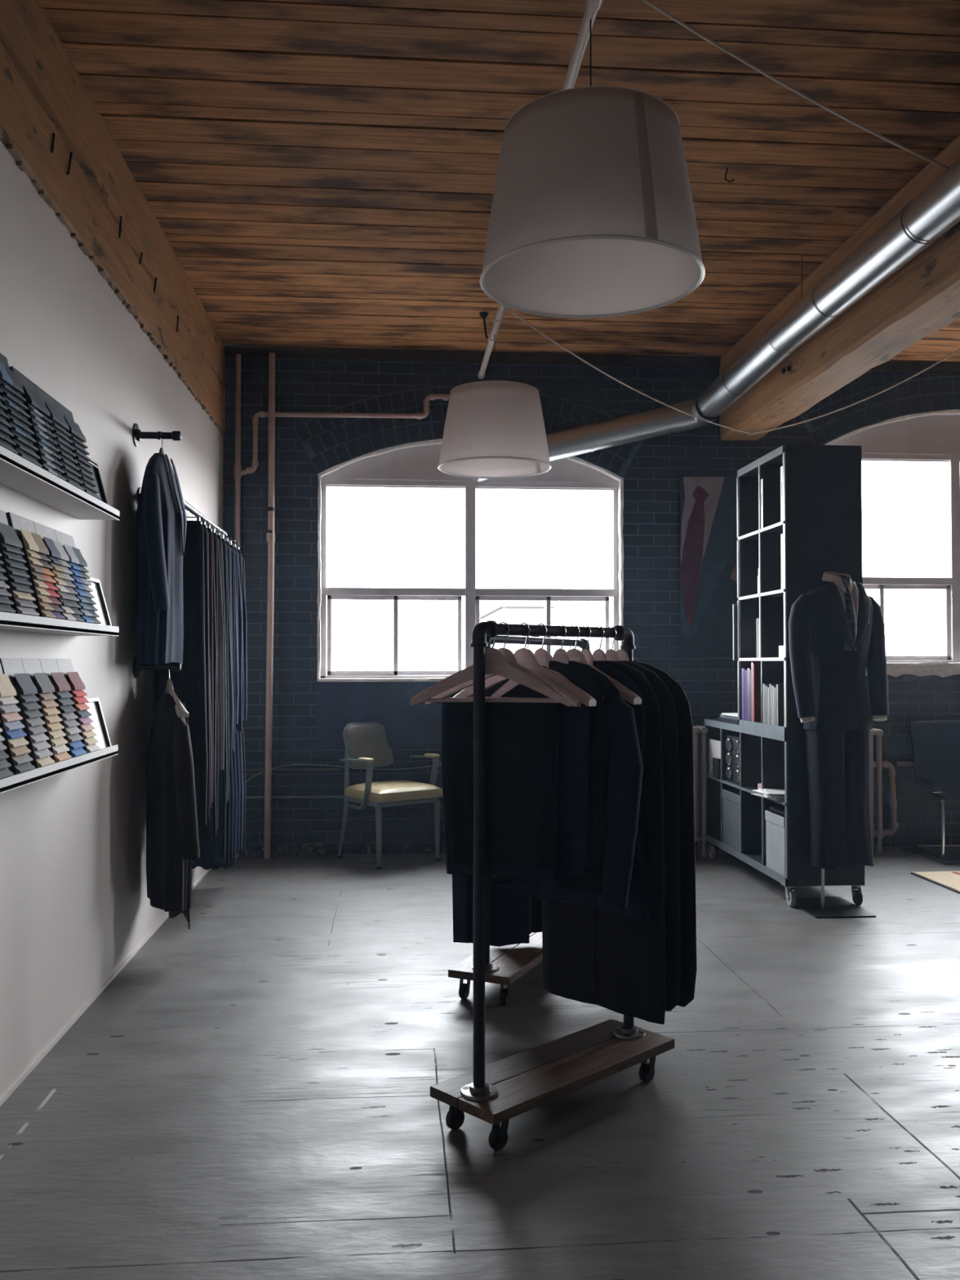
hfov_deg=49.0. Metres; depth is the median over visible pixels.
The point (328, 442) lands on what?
brick arch
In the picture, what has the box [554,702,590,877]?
trousers
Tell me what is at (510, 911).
trousers
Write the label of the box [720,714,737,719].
folder
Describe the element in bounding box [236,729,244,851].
trousers
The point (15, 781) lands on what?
ledge
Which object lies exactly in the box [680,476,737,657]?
poster
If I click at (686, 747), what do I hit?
jacket
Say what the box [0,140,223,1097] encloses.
wall
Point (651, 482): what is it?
wall
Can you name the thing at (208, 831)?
trousers
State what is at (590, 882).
suit jacket
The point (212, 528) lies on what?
hanger
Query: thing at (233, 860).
trousers
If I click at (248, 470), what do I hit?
pipe
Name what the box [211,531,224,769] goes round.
trousers
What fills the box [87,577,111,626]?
framed card
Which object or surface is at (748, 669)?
album
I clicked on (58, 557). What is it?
board
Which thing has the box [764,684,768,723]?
magazine
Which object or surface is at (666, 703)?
jacket
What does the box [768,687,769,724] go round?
magazine
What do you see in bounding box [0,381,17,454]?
board
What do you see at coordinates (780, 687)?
magazine
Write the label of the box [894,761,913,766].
pipe stub
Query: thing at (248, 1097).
floor
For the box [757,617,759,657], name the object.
magazine
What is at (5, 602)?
board
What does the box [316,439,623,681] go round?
window
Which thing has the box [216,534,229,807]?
trousers
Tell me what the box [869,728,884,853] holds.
radiator
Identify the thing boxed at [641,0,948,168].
cable
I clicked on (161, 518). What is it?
suit jacket
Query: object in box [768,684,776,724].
magazine
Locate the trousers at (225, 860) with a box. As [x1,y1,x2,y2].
[191,784,230,865]
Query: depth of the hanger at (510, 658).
2.95 m
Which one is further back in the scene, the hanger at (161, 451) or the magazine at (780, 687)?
the magazine at (780, 687)
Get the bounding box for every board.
[0,352,42,467]
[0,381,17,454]
[0,510,39,616]
[0,553,15,613]
[0,657,54,768]
[0,662,35,774]
[0,721,13,778]
[5,511,65,619]
[8,366,66,480]
[21,657,71,762]
[33,521,84,622]
[34,383,84,490]
[39,658,86,757]
[53,528,101,623]
[54,399,100,499]
[56,658,100,753]
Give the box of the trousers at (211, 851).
[191,766,226,870]
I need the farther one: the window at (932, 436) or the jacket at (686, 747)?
the window at (932, 436)
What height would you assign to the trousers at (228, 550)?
1.160 m
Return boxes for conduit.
[477,0,603,379]
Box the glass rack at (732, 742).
[725,735,739,784]
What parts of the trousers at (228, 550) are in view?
trouser leg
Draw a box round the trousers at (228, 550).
[220,537,233,750]
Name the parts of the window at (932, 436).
sash, arch panel, frame, sash, sill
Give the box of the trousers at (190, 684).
[154,520,209,826]
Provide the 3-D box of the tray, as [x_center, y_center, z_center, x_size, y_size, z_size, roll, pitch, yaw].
[1.726,0.510,6.685,0.316,0.022,0.420,0,-1,-5]
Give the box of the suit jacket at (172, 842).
[146,693,199,928]
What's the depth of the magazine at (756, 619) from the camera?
6.08 m
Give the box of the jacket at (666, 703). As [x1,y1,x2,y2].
[613,660,680,1011]
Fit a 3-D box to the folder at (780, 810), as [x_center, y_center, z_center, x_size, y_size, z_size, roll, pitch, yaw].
[1.761,0.940,5.783,0.260,0.020,0.255,0,-1,-5]
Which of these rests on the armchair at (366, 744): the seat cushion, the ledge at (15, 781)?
the seat cushion
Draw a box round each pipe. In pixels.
[234,354,241,857]
[240,393,449,475]
[245,768,341,771]
[245,795,443,799]
[263,352,275,858]
[873,760,898,835]
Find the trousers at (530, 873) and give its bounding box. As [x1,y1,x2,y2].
[441,702,559,881]
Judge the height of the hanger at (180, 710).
0.236 m
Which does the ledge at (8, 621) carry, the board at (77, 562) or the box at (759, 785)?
the board at (77, 562)
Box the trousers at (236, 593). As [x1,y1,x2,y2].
[229,544,239,724]
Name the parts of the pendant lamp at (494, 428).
cord, lamp shade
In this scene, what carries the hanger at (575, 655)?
hanging from the clothing rack at (495, 1093)
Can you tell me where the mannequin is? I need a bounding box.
[783,571,888,918]
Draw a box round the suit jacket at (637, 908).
[530,660,649,920]
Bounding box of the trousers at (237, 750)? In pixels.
[235,728,240,854]
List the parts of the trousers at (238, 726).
trouser leg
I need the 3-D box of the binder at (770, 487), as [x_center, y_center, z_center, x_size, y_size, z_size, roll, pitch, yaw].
[1.737,-0.772,5.998,0.272,0.285,0.035,0,-1,-5]
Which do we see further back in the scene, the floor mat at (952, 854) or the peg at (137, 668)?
the floor mat at (952, 854)
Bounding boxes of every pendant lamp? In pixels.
[437,333,551,478]
[480,19,705,318]
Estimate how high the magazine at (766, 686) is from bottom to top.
0.213 m
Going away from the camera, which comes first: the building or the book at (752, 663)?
the book at (752, 663)
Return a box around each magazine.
[755,618,757,657]
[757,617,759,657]
[758,618,759,657]
[762,683,783,723]
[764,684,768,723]
[765,685,768,724]
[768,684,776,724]
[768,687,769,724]
[770,684,776,724]
[773,686,776,724]
[774,687,776,725]
[776,684,784,725]
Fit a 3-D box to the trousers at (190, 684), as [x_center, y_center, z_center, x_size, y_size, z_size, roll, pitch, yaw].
[-1.391,0.153,4.917,0.256,1.420,0.113,0,-1,1]
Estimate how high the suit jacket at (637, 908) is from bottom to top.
0.750 m
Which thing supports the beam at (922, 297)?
attached to the wall at (651, 482)
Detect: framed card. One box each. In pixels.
[85,697,111,749]
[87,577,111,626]
[88,460,107,504]
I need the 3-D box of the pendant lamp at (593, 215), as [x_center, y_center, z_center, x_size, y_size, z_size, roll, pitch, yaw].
[0.337,-1.488,3.200,0.676,0.811,0.676,1,-1,-24]
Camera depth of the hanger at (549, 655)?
4.71 m
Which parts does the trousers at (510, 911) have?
leg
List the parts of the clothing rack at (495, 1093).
post, rail, post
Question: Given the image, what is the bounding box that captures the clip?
[710,757,720,778]
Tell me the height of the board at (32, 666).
0.340 m
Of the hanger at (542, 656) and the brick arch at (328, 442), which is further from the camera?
the brick arch at (328, 442)
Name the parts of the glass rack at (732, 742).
chrome jar lid, chrome jar lid, chrome jar lid, chrome jar lid, chrome jar lid, chrome jar lid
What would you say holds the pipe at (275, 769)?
attached to the wall at (651, 482)
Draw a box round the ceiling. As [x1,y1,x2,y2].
[39,0,959,362]
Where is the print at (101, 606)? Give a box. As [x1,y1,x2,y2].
[88,582,106,625]
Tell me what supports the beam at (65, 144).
attached to the wall at (74, 903)
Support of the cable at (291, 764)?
attached to the wall at (651, 482)
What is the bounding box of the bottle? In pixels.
[757,568,759,593]
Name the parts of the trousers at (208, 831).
trouser leg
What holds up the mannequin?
on the floor
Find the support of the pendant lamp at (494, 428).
hanging from the conduit
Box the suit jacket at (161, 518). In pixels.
[135,453,186,664]
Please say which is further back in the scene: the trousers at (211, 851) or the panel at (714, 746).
the panel at (714, 746)
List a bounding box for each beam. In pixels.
[0,0,225,432]
[719,134,959,440]
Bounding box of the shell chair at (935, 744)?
[910,720,959,860]
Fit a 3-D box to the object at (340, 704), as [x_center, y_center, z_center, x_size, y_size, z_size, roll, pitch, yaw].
[-0.053,0.509,7.207,2.098,0.446,0.008,0,-1,-5]
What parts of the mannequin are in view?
trouser leg, plate, trouser leg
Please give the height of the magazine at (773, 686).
0.213 m
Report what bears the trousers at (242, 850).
hanging from the hanger
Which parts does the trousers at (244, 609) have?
trouser leg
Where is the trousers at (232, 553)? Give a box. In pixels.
[225,541,235,751]
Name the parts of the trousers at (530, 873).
leg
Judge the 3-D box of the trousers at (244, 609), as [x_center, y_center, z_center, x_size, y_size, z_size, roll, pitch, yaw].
[-1.497,-0.031,6.160,0.268,1.000,0.117,0,-1,-5]
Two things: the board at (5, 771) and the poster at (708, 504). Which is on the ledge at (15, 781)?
the board at (5, 771)
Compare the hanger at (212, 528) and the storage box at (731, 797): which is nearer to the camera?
the hanger at (212, 528)
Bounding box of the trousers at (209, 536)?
[201,524,213,808]
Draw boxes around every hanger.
[159,431,164,453]
[163,662,189,717]
[186,516,204,520]
[187,510,208,524]
[193,514,213,528]
[210,527,218,533]
[409,627,572,706]
[425,622,581,706]
[453,622,595,706]
[490,622,572,697]
[546,636,552,660]
[551,623,604,699]
[566,624,641,704]
[581,624,600,671]
[592,625,607,660]
[604,625,619,660]
[616,637,629,660]
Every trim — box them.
[0,132,224,435]
[224,345,959,373]
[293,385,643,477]
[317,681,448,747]
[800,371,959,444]
[865,666,959,677]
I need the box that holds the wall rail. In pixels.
[137,487,226,537]
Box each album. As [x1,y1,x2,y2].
[741,668,746,719]
[744,670,746,720]
[746,668,751,720]
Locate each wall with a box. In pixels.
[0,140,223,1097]
[222,356,959,856]
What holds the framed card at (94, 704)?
on the ledge at (15, 781)
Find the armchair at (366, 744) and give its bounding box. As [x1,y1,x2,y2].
[337,721,443,869]
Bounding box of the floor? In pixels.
[0,845,959,1279]
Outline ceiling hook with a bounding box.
[724,167,733,182]
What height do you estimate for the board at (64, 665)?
0.340 m
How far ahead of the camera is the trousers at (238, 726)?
6.00 m
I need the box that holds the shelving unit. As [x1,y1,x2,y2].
[703,444,865,906]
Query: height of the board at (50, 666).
0.340 m
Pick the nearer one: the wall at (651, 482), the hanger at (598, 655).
the hanger at (598, 655)
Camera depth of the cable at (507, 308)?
6.32 m
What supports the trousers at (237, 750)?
hanging from the hanger
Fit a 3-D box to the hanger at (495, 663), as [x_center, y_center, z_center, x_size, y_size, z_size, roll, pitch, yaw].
[0.029,0.065,2.928,0.450,0.236,0.046,0,-1,10]
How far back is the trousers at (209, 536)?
5.06 m
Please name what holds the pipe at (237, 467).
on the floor
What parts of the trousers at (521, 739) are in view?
leg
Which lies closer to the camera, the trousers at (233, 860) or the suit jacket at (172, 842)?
the suit jacket at (172, 842)
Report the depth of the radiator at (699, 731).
7.04 m
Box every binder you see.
[760,478,780,528]
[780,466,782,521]
[780,533,783,589]
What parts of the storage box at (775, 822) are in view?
box lid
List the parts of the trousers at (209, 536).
trouser leg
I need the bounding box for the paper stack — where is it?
[751,788,784,800]
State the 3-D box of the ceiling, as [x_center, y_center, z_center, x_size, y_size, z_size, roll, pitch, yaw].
[3.938,-2.140,2.171,11.005,0.100,10.800,0,-1,-5]
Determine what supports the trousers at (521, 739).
hanging from the hanger at (495, 663)
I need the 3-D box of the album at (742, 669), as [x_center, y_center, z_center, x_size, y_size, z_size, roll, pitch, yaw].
[1.697,0.325,6.328,0.242,0.310,0.055,0,-1,-5]
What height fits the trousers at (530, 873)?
0.497 m
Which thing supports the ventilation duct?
hanging from the ceiling
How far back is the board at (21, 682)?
3.05 m
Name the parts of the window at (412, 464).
sash, sill, sash, arch panel, sash, sash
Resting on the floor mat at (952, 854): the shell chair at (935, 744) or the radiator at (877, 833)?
the shell chair at (935, 744)
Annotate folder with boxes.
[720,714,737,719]
[769,806,784,815]
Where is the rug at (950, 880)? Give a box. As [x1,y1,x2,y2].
[911,871,959,893]
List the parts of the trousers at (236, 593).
trouser leg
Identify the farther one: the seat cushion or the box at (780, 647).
the seat cushion
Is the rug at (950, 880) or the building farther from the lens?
the building
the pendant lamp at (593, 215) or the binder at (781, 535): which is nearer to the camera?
the pendant lamp at (593, 215)
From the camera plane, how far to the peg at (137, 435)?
4.70 m
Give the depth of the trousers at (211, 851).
5.41 m
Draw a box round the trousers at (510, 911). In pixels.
[448,690,531,946]
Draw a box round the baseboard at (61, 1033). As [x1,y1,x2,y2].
[0,868,211,1106]
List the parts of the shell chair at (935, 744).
chrome frame, post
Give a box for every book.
[750,670,751,721]
[751,662,760,721]
[753,664,760,721]
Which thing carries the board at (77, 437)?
on the wall shelf at (18, 473)
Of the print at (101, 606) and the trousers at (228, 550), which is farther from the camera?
the trousers at (228, 550)
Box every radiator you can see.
[693,725,707,856]
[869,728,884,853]
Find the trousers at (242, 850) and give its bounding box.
[239,728,246,853]
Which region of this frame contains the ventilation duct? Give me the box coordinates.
[467,158,959,483]
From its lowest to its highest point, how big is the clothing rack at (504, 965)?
1.416 m
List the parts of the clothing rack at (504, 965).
post, rail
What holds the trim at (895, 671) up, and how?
attached to the wall at (651, 482)
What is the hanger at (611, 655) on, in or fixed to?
hanging from the clothing rack at (495, 1093)
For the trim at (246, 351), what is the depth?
7.25 m
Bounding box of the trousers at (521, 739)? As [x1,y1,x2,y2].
[445,702,559,867]
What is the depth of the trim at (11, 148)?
4.13 m
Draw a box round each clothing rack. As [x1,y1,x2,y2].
[430,620,675,1150]
[448,635,589,1004]
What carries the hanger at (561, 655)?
hanging from the clothing rack at (495, 1093)
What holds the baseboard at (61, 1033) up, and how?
attached to the wall at (74, 903)
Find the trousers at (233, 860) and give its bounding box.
[191,747,237,869]
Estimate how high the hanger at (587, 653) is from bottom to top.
0.236 m
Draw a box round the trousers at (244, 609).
[236,549,247,719]
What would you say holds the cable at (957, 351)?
attached to the wall at (651, 482)
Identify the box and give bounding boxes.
[721,788,740,852]
[757,783,761,788]
[764,809,785,876]
[778,645,783,657]
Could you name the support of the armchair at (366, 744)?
on the floor
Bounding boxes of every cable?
[245,764,441,782]
[502,305,752,435]
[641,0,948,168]
[751,348,959,434]
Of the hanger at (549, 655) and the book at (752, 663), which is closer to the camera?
the hanger at (549, 655)
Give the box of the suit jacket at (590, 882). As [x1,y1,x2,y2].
[484,660,607,893]
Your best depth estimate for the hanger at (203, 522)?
5.06 m
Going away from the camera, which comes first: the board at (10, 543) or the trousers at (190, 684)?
the board at (10, 543)
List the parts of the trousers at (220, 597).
trouser leg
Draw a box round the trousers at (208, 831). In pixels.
[197,528,218,842]
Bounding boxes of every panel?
[708,738,720,775]
[732,604,737,660]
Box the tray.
[717,716,737,724]
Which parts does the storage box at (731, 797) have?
box lid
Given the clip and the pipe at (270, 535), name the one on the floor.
the pipe at (270, 535)
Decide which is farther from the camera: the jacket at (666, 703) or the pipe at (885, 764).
the pipe at (885, 764)
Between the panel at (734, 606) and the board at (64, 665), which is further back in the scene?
the panel at (734, 606)
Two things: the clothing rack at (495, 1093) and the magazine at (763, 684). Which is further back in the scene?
the magazine at (763, 684)
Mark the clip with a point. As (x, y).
(715, 765)
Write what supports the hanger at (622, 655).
hanging from the clothing rack at (495, 1093)
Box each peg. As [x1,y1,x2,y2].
[132,423,181,447]
[132,654,181,678]
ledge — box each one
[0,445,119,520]
[0,611,119,636]
[0,744,118,793]
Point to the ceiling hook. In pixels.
(727, 180)
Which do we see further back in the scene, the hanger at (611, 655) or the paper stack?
the paper stack
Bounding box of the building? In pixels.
[480,600,611,657]
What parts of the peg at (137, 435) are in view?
pipe arm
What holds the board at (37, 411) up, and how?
on the wall shelf at (18, 473)
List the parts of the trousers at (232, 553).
trouser leg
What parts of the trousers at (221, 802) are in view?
trouser leg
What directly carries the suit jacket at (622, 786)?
hanging from the hanger at (561, 655)
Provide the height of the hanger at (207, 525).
0.114 m
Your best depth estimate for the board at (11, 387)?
2.93 m
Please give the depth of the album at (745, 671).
6.27 m
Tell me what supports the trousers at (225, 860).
hanging from the hanger
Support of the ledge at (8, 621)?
attached to the wall at (74, 903)
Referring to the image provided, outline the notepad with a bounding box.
[721,712,737,717]
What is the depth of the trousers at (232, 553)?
5.76 m
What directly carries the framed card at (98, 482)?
on the wall shelf at (18, 473)
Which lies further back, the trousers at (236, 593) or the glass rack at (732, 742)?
the glass rack at (732, 742)
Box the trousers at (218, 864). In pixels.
[191,749,233,870]
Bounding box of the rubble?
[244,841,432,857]
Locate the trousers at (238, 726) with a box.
[233,546,244,732]
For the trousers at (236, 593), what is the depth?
5.88 m
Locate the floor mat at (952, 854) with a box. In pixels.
[902,846,959,864]
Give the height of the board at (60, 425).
0.330 m
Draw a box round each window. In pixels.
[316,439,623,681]
[824,408,959,666]
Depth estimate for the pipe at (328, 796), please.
7.07 m
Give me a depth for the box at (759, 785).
6.09 m
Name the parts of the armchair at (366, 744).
leg, arm, backrest, leg, seat frame, arm, leg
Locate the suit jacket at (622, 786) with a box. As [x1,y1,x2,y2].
[484,660,643,911]
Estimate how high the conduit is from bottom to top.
0.186 m
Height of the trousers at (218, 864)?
0.760 m
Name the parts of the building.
cornice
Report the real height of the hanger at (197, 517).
0.114 m
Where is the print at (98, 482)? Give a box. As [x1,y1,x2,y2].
[89,466,102,501]
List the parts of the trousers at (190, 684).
trouser leg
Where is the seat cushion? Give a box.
[344,780,443,802]
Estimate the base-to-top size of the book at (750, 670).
0.300 m
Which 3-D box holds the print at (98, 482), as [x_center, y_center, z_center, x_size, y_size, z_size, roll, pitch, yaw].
[-1.378,-0.546,3.752,0.010,0.164,0.138,-15,0,-5]
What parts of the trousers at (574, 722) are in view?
leg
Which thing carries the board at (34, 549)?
on the ledge at (8, 621)
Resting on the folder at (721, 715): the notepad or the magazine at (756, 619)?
the notepad
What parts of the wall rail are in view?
rail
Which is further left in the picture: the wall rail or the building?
the wall rail
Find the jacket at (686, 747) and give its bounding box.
[624,660,697,1007]
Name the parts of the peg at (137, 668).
pipe arm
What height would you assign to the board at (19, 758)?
0.340 m

